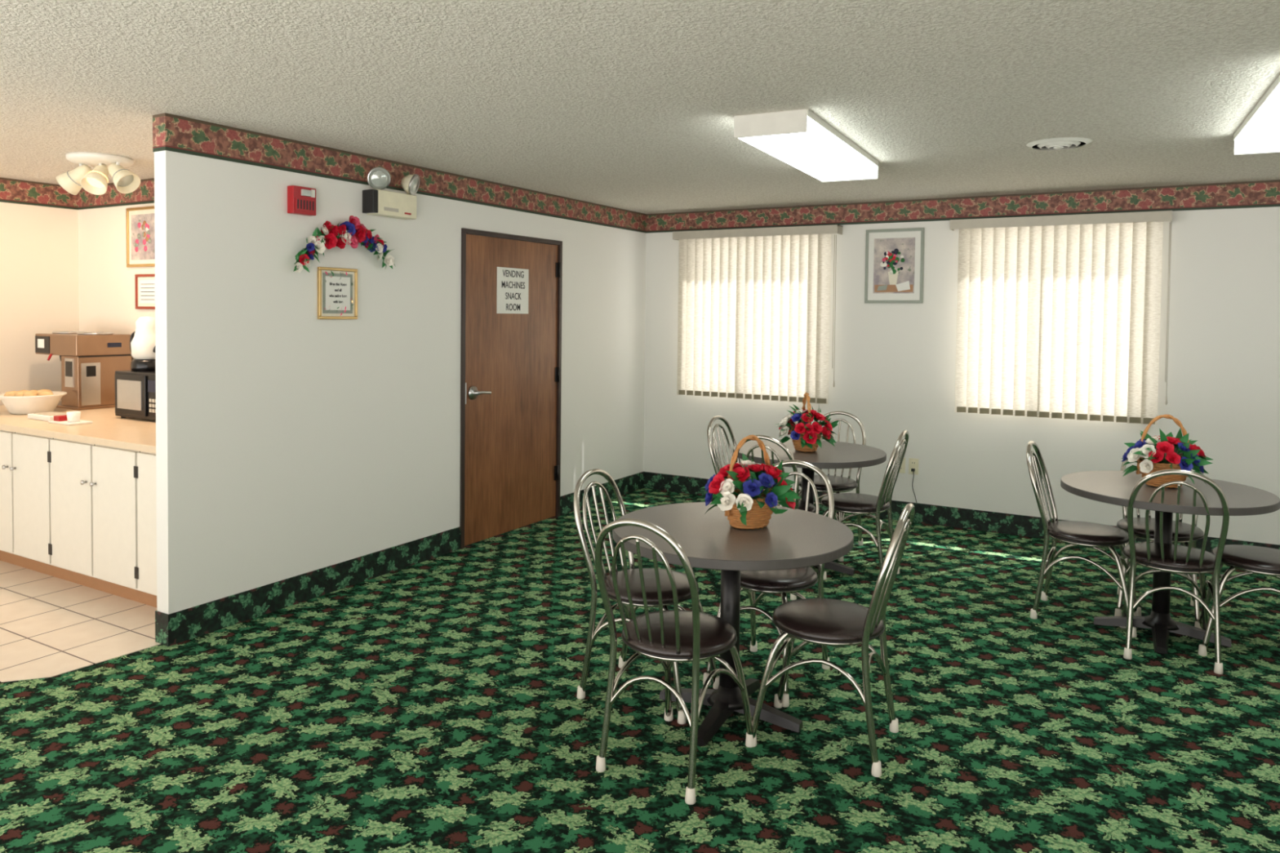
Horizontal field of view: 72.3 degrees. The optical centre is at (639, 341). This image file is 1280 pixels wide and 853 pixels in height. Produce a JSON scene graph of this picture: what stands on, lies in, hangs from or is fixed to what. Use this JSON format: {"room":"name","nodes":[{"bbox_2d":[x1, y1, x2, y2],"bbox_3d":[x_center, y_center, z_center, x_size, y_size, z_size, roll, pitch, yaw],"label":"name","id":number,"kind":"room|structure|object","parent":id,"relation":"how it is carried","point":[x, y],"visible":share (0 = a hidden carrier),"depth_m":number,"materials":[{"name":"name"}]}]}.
{"room":"common room","nodes":[
{"label":"common room","id":0,"kind":"room"},
{"bbox_2d":[0,201,79,404],"bbox_3d":[-5.274,0.129,4.609,0.100,2.440,4.350,2,2,30],"label":"wall","id":1,"kind":"structure","parent":0,"point":[39,244],"depth_m":6.19,"materials":[{"name":"white paint"}]},
{"bbox_2d":[0,177,77,209],"bbox_3d":[-5.216,-1.006,4.547,0.004,0.167,4.350,2,2,30],"label":"trim","id":2,"kind":"structure","parent":1,"relation":"attached to","point":[11,190],"depth_m":6.18,"materials":[{"name":"paper"}]},
{"bbox_2d":[0,560,160,682],"bbox_3d":[-3.464,1.412,4.806,2.900,0.103,2.250,2,2,30],"label":"floor tile","id":3,"kind":"structure","parent":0,"point":[51,626],"depth_m":4.28,"materials":[{"name":"tile"}]},
{"bbox_2d":[0,430,156,607],"bbox_3d":[-3.159,0.928,5.349,2.848,0.837,0.972,2,2,30],"label":"base cabinet","id":4,"kind":"object","parent":3,"relation":"on","point":[85,514],"visible":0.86,"depth_m":4.76,"materials":[{"name":"paint"}]},
{"bbox_2d":[0,400,155,453],"bbox_3d":[-3.159,0.489,5.325,2.848,0.038,0.994,2,2,30],"label":"countertop","id":5,"kind":"structure","parent":4,"relation":"on","point":[107,428],"depth_m":4.91,"materials":[{"name":"beige laminate"}]},
{"bbox_2d":[0,389,66,414],"bbox_3d":[-3.888,0.380,5.598,0.380,0.144,0.380,2,2,30],"label":"bread bowl","id":6,"kind":"object","parent":5,"relation":"on","point":[24,402],"visible":0.98,"depth_m":5.50,"materials":[{"name":"white ceramic"}]},
{"bbox_2d":[27,411,66,421],"bbox_3d":[-3.556,0.449,5.297,0.260,0.033,0.150,2,2,30],"label":"tray","id":7,"kind":"object","parent":5,"relation":"on","point":[46,416],"visible":0.68,"depth_m":5.25,"materials":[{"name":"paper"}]},
{"bbox_2d":[48,411,93,425],"bbox_3d":[-3.329,0.439,5.119,0.230,0.069,0.130,2,2,30],"label":"tray","id":8,"kind":"object","parent":5,"relation":"on","point":[72,418],"visible":1,"depth_m":5.08,"materials":[{"name":"paper"}]},
{"bbox_2d":[35,331,131,410],"bbox_3d":[-3.834,0.184,6.009,0.541,0.510,0.387,2,2,30],"label":"coffee brewer","id":9,"kind":"object","parent":5,"relation":"on","point":[90,361],"visible":0.94,"depth_m":5.84,"materials":[{"name":"brown metal"}]},
{"bbox_2d":[115,369,155,420],"bbox_3d":[-2.941,0.324,5.414,0.480,0.289,0.366,2,2,30],"label":"microwave oven","id":10,"kind":"object","parent":5,"relation":"on","point":[135,390],"visible":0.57,"depth_m":5.26,"materials":[{"name":"black plastic"}]},
{"bbox_2d":[129,316,155,370],"bbox_3d":[-3.080,0.008,5.455,0.218,0.335,0.195,0,2,-16],"label":"coffee airpot","id":11,"kind":"object","parent":10,"relation":"on","point":[142,341],"visible":0.79,"depth_m":5.40,"materials":[{"name":"white plastic"}]},
{"bbox_2d":[77,203,155,360],"bbox_3d":[-2.921,0.117,5.817,2.960,2.440,0.100,2,2,30],"label":"wall","id":12,"kind":"structure","parent":0,"point":[106,286],"depth_m":6.26,"materials":[{"name":"white paint"}]},
{"bbox_2d":[77,177,154,209],"bbox_3d":[-2.891,-1.017,5.710,2.860,0.167,0.004,2,2,30],"label":"trim","id":13,"kind":"structure","parent":12,"relation":"attached to","point":[144,193],"depth_m":6.17,"materials":[{"name":"paper"}]},
{"bbox_2d":[125,205,155,267],"bbox_3d":[-3.383,-0.720,5.994,0.440,0.410,0.020,2,2,30],"label":"print","id":14,"kind":"object","parent":12,"relation":"attached to","point":[140,221],"visible":0.82,"depth_m":6.02,"materials":[{"name":"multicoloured paper"}]},
{"bbox_2d":[134,274,155,309],"bbox_3d":[-3.369,-0.344,5.997,0.280,0.240,0.018,2,2,30],"label":"framed notice","id":15,"kind":"object","parent":12,"relation":"attached to","point":[144,284],"visible":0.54,"depth_m":6.01,"materials":[{"name":"white paper"}]},
{"bbox_2d":[154,150,646,614],"bbox_3d":[-1.098,0.134,5.921,0.090,2.440,4.390,2,2,30],"label":"wall","id":16,"kind":"structure","parent":0,"point":[291,442],"depth_m":4.74,"materials":[{"name":"white paint"}]},
{"bbox_2d":[152,112,164,151],"bbox_3d":[-2.189,-0.953,3.986,0.094,0.167,0.004,2,2,30],"label":"trim","id":17,"kind":"structure","parent":16,"relation":"attached to","point":[158,120],"depth_m":3.98,"materials":[{"name":"paper"}]},
{"bbox_2d":[155,610,168,646],"bbox_3d":[-2.216,1.328,4.059,0.096,0.148,0.006,2,2,30],"label":"baseboard","id":18,"kind":"structure","parent":16,"relation":"attached to","point":[161,618],"depth_m":4.06,"materials":[{"name":"green carpet"}]},
{"bbox_2d":[287,185,315,216],"bbox_3d":[-1.761,-0.738,4.576,0.066,0.142,0.145,2,2,30],"label":"fire alarm strobe","id":19,"kind":"object","parent":16,"relation":"attached to","point":[301,200],"visible":1,"depth_m":4.54,"materials":[{"name":"red plastic"}]},
{"bbox_2d":[317,266,357,319],"bbox_3d":[-1.662,-0.266,4.819,0.018,0.282,0.265,2,2,30],"label":"framed piece","id":20,"kind":"object","parent":16,"relation":"attached to","point":[337,287],"visible":1,"depth_m":4.81,"materials":[{"name":"paper"}]},
{"bbox_2d":[293,215,395,272],"bbox_3d":[-1.601,-0.531,4.804,0.097,0.332,0.703,2,2,30],"label":"swag","id":21,"kind":"object","parent":16,"relation":"attached to","point":[352,232],"visible":1,"depth_m":4.75,"materials":[{"name":"fabric"}]},
{"bbox_2d":[362,166,419,219],"bbox_3d":[-1.428,-0.862,5.098,0.115,0.266,0.396,2,2,30],"label":"emergency light","id":22,"kind":"object","parent":16,"relation":"attached to","point":[378,202],"visible":1,"depth_m":5.02,"materials":[{"name":"beige plastic"}]},
{"bbox_2d":[167,471,643,646],"bbox_3d":[-1.071,1.281,5.932,0.006,0.148,4.396,2,2,30],"label":"baseboard","id":23,"kind":"structure","parent":16,"relation":"attached to","point":[191,623],"depth_m":4.76,"materials":[{"name":"green carpet"}]},
{"bbox_2d":[164,112,646,233],"bbox_3d":[-1.045,-1.000,5.860,0.004,0.167,4.394,2,2,30],"label":"trim","id":24,"kind":"structure","parent":16,"relation":"attached to","point":[184,135],"depth_m":4.91,"materials":[{"name":"paper"}]},
{"bbox_2d":[459,227,562,549],"bbox_3d":[-0.904,0.297,6.204,0.150,2.100,1.115,2,2,30],"label":"door","id":25,"kind":"structure","parent":16,"relation":"in","point":[511,363],"depth_m":6.16,"materials":[{"name":"brown wood"}]},
{"bbox_2d":[496,266,528,313],"bbox_3d":[-0.893,-0.359,6.160,0.007,0.320,0.350,2,2,30],"label":"door sign","id":26,"kind":"object","parent":25,"relation":"attached to","point":[512,290],"visible":1,"depth_m":6.15,"materials":[{"name":"paper"}]},
{"bbox_2d":[0,488,1279,852],"bbox_3d":[-0.349,1.493,3.752,9.350,0.120,7.750,2,2,30],"label":"floor","id":27,"kind":"structure","parent":0,"point":[433,705],"depth_m":3.30,"materials":[{"name":"carpet"}]},
{"bbox_2d":[573,468,719,724],"bbox_3d":[0.021,0.993,3.599,0.541,0.898,0.404,2,2,27],"label":"dining chair","id":28,"kind":"object","parent":27,"relation":"on","point":[681,580],"visible":0.68,"depth_m":3.54,"materials":[{"name":"silver metal"}]},
{"bbox_2d":[595,518,756,804],"bbox_3d":[0.125,1.012,3.042,0.404,0.898,0.541,2,2,33],"label":"dining chair","id":29,"kind":"object","parent":27,"relation":"on","point":[668,637],"visible":1,"depth_m":2.92,"materials":[{"name":"silver metal"}]},
{"bbox_2d":[612,502,853,746],"bbox_3d":[0.349,1.085,3.400,0.920,0.735,0.920,2,2,28],"label":"round pedestal table","id":30,"kind":"object","parent":27,"relation":"on","point":[792,539],"visible":0.88,"depth_m":3.30,"materials":[{"name":"grey laminate"}]},
{"bbox_2d":[701,435,800,529],"bbox_3d":[0.431,0.538,3.403,0.364,0.354,0.389,0,2,-5],"label":"flower basket","id":31,"kind":"object","parent":30,"relation":"on","point":[749,506],"visible":1,"depth_m":3.33,"materials":[{"name":"wicker"}]},
{"bbox_2d":[706,415,764,489],"bbox_3d":[0.719,0.936,5.599,0.541,0.898,0.404,2,2,30],"label":"dining chair","id":32,"kind":"object","parent":27,"relation":"on","point":[713,420],"visible":0.34,"depth_m":5.67,"materials":[{"name":"silver metal"}]},
{"bbox_2d":[702,459,834,707],"bbox_3d":[0.573,0.993,3.789,0.404,0.898,0.541,2,2,33],"label":"dining chair","id":33,"kind":"object","parent":27,"relation":"on","point":[782,582],"visible":0.41,"depth_m":3.70,"materials":[{"name":"silver metal"}]},
{"bbox_2d":[734,435,826,599],"bbox_3d":[0.806,0.955,5.051,0.404,0.898,0.541,2,2,33],"label":"dining chair","id":34,"kind":"object","parent":27,"relation":"on","point":[800,504],"visible":0.21,"depth_m":4.80,"materials":[{"name":"silver metal"}]},
{"bbox_2d":[733,439,886,575],"bbox_3d":[1.028,1.029,5.376,0.920,0.735,0.920,1,2,24],"label":"round pedestal table","id":35,"kind":"object","parent":27,"relation":"on","point":[843,455],"visible":0.57,"depth_m":5.26,"materials":[{"name":"grey laminate"}]},
{"bbox_2d":[774,391,839,452],"bbox_3d":[1.009,0.483,5.328,0.387,0.354,0.397,1,2,0],"label":"flower basket","id":36,"kind":"object","parent":35,"relation":"on","point":[806,436],"visible":1,"depth_m":5.25,"materials":[{"name":"wicker"}]},
{"bbox_2d":[745,502,915,777],"bbox_3d":[0.707,1.013,3.204,0.541,0.898,0.404,2,2,26],"label":"dining chair","id":37,"kind":"object","parent":27,"relation":"on","point":[820,621],"visible":1,"depth_m":3.11,"materials":[{"name":"silver metal"}]},
{"bbox_2d":[798,411,866,561],"bbox_3d":[1.257,0.934,5.866,0.404,0.898,0.541,2,2,30],"label":"dining chair","id":38,"kind":"object","parent":27,"relation":"on","point":[839,484],"visible":0.41,"depth_m":5.90,"materials":[{"name":"silver metal"}]},
{"bbox_2d":[809,429,909,573],"bbox_3d":[1.308,0.955,5.236,0.541,0.898,0.404,2,2,27],"label":"dining chair","id":39,"kind":"object","parent":27,"relation":"on","point":[855,504],"visible":0.77,"depth_m":5.09,"materials":[{"name":"silver metal"}]},
{"bbox_2d":[1026,440,1141,637],"bbox_3d":[2.309,0.988,4.575,0.541,0.898,0.404,2,2,33],"label":"dining chair","id":40,"kind":"object","parent":27,"relation":"on","point":[1095,536],"visible":0.98,"depth_m":4.52,"materials":[{"name":"silver metal"}]},
{"bbox_2d":[1114,448,1204,626],"bbox_3d":[2.779,0.989,4.684,0.404,0.898,0.541,2,2,30],"label":"dining chair","id":41,"kind":"object","parent":27,"relation":"on","point":[1184,529],"visible":0.32,"depth_m":4.57,"materials":[{"name":"silver metal"}]},
{"bbox_2d":[1060,471,1279,654],"bbox_3d":[2.570,1.081,4.309,0.920,0.735,0.920,2,2,30],"label":"round pedestal table","id":42,"kind":"object","parent":27,"relation":"on","point":[1111,487],"visible":0.78,"depth_m":4.23,"materials":[{"name":"grey laminate"}]},
{"bbox_2d":[1121,414,1213,488],"bbox_3d":[2.591,0.533,4.332,0.403,0.354,0.402,1,2,10],"label":"flower basket","id":43,"kind":"object","parent":42,"relation":"on","point":[1178,452],"visible":0.91,"depth_m":4.26,"materials":[{"name":"wicker"}]},
{"bbox_2d":[1119,469,1229,674],"bbox_3d":[2.492,1.005,4.108,0.404,0.898,0.541,2,2,27],"label":"dining chair","id":44,"kind":"object","parent":27,"relation":"on","point":[1179,560],"visible":0.98,"depth_m":3.96,"materials":[{"name":"silver metal"}]},
{"bbox_2d":[1195,544,1279,656],"bbox_3d":[2.930,1.010,4.087,0.541,0.898,0.404,2,2,30],"label":"dining chair","id":45,"kind":"object","parent":27,"relation":"on","point":[1253,560],"visible":0.72,"depth_m":4.05,"materials":[{"name":"silver metal"}]},
{"bbox_2d":[0,0,1279,213],"bbox_3d":[-0.320,-1.056,3.671,9.550,0.100,7.750,2,2,30],"label":"ceiling","id":46,"kind":"structure","parent":0,"point":[633,105],"depth_m":3.38,"materials":[{"name":"white paint"}]},
{"bbox_2d":[55,151,140,195],"bbox_3d":[-3.170,-0.973,5.147,0.515,0.224,0.340,2,2,30],"label":"ceiling spotlight","id":47,"kind":"object","parent":46,"relation":"attached to","point":[95,181],"depth_m":5.11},
{"bbox_2d":[733,108,879,182],"bbox_3d":[0.890,-0.968,4.446,0.338,0.098,1.424,2,2,27],"label":"fluorescent ceiling light","id":48,"kind":"object","parent":46,"relation":"attached to","point":[800,139],"visible":1,"depth_m":4.10,"materials":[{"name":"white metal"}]},
{"bbox_2d":[1026,137,1092,150],"bbox_3d":[2.110,-0.990,4.413,0.300,0.028,0.300,2,2,30],"label":"ceiling vent","id":49,"kind":"object","parent":46,"relation":"attached to","point":[1062,143],"depth_m":4.36,"materials":[{"name":"white metal"}]},
{"bbox_2d":[1233,74,1279,155],"bbox_3d":[2.643,-0.916,3.453,0.338,0.098,1.424,2,2,27],"label":"fluorescent ceiling light","id":50,"kind":"object","parent":46,"relation":"attached to","point":[1260,132],"visible":1,"depth_m":3.69,"materials":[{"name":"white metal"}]},
{"bbox_2d":[643,206,1279,545],"bbox_3d":[2.852,0.168,6.255,6.590,2.440,0.150,2,2,30],"label":"wall","id":51,"kind":"structure","parent":0,"point":[894,364],"depth_m":6.39,"materials":[{"name":"white paint"}]},
{"bbox_2d":[672,224,842,404],"bbox_3d":[0.927,-0.228,7.198,1.438,1.396,0.135,2,2,30],"label":"vertical blinds","id":52,"kind":"object","parent":51,"relation":"attached to","point":[754,304],"visible":0.98,"depth_m":7.15,"materials":[{"name":"fabric"}]},
{"bbox_2d":[864,227,924,303],"bbox_3d":[1.934,-0.578,6.670,0.438,0.565,0.022,2,2,30],"label":"flower picture","id":53,"kind":"object","parent":51,"relation":"attached to","point":[895,257],"visible":1,"depth_m":6.66,"materials":[{"name":"paper"}]},
{"bbox_2d":[898,457,905,473],"bbox_3d":[1.988,0.940,6.685,0.072,0.120,0.010,2,2,30],"label":"electrical outlet","id":54,"kind":"object","parent":51,"relation":"attached to","point":[902,470],"visible":0.35,"depth_m":6.67,"materials":[{"name":"beige plastic"}]},
{"bbox_2d":[908,457,967,528],"bbox_3d":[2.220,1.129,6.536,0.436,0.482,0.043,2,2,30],"label":"electrical outlet","id":55,"kind":"object","parent":51,"relation":"attached to","point":[913,463],"visible":1,"depth_m":6.62,"materials":[{"name":"beige plastic"}]},
{"bbox_2d":[643,471,1279,553],"bbox_3d":[2.799,1.315,6.226,6.394,0.148,0.006,2,2,30],"label":"baseboard","id":56,"kind":"structure","parent":51,"relation":"attached to","point":[971,519],"depth_m":6.48,"materials":[{"name":"green carpet"}]},
{"bbox_2d":[646,179,1279,232],"bbox_3d":[2.824,-0.966,6.154,6.396,0.167,0.004,2,2,30],"label":"trim","id":57,"kind":"structure","parent":51,"relation":"attached to","point":[1260,193],"depth_m":6.32,"materials":[{"name":"paper"}]},
{"bbox_2d":[949,210,1172,424],"bbox_3d":[2.868,-0.170,6.073,1.384,1.396,0.135,2,2,30],"label":"vertical blinds","id":58,"kind":"object","parent":51,"relation":"attached to","point":[1058,317],"visible":1,"depth_m":6.02,"materials":[{"name":"fabric"}]}
]}

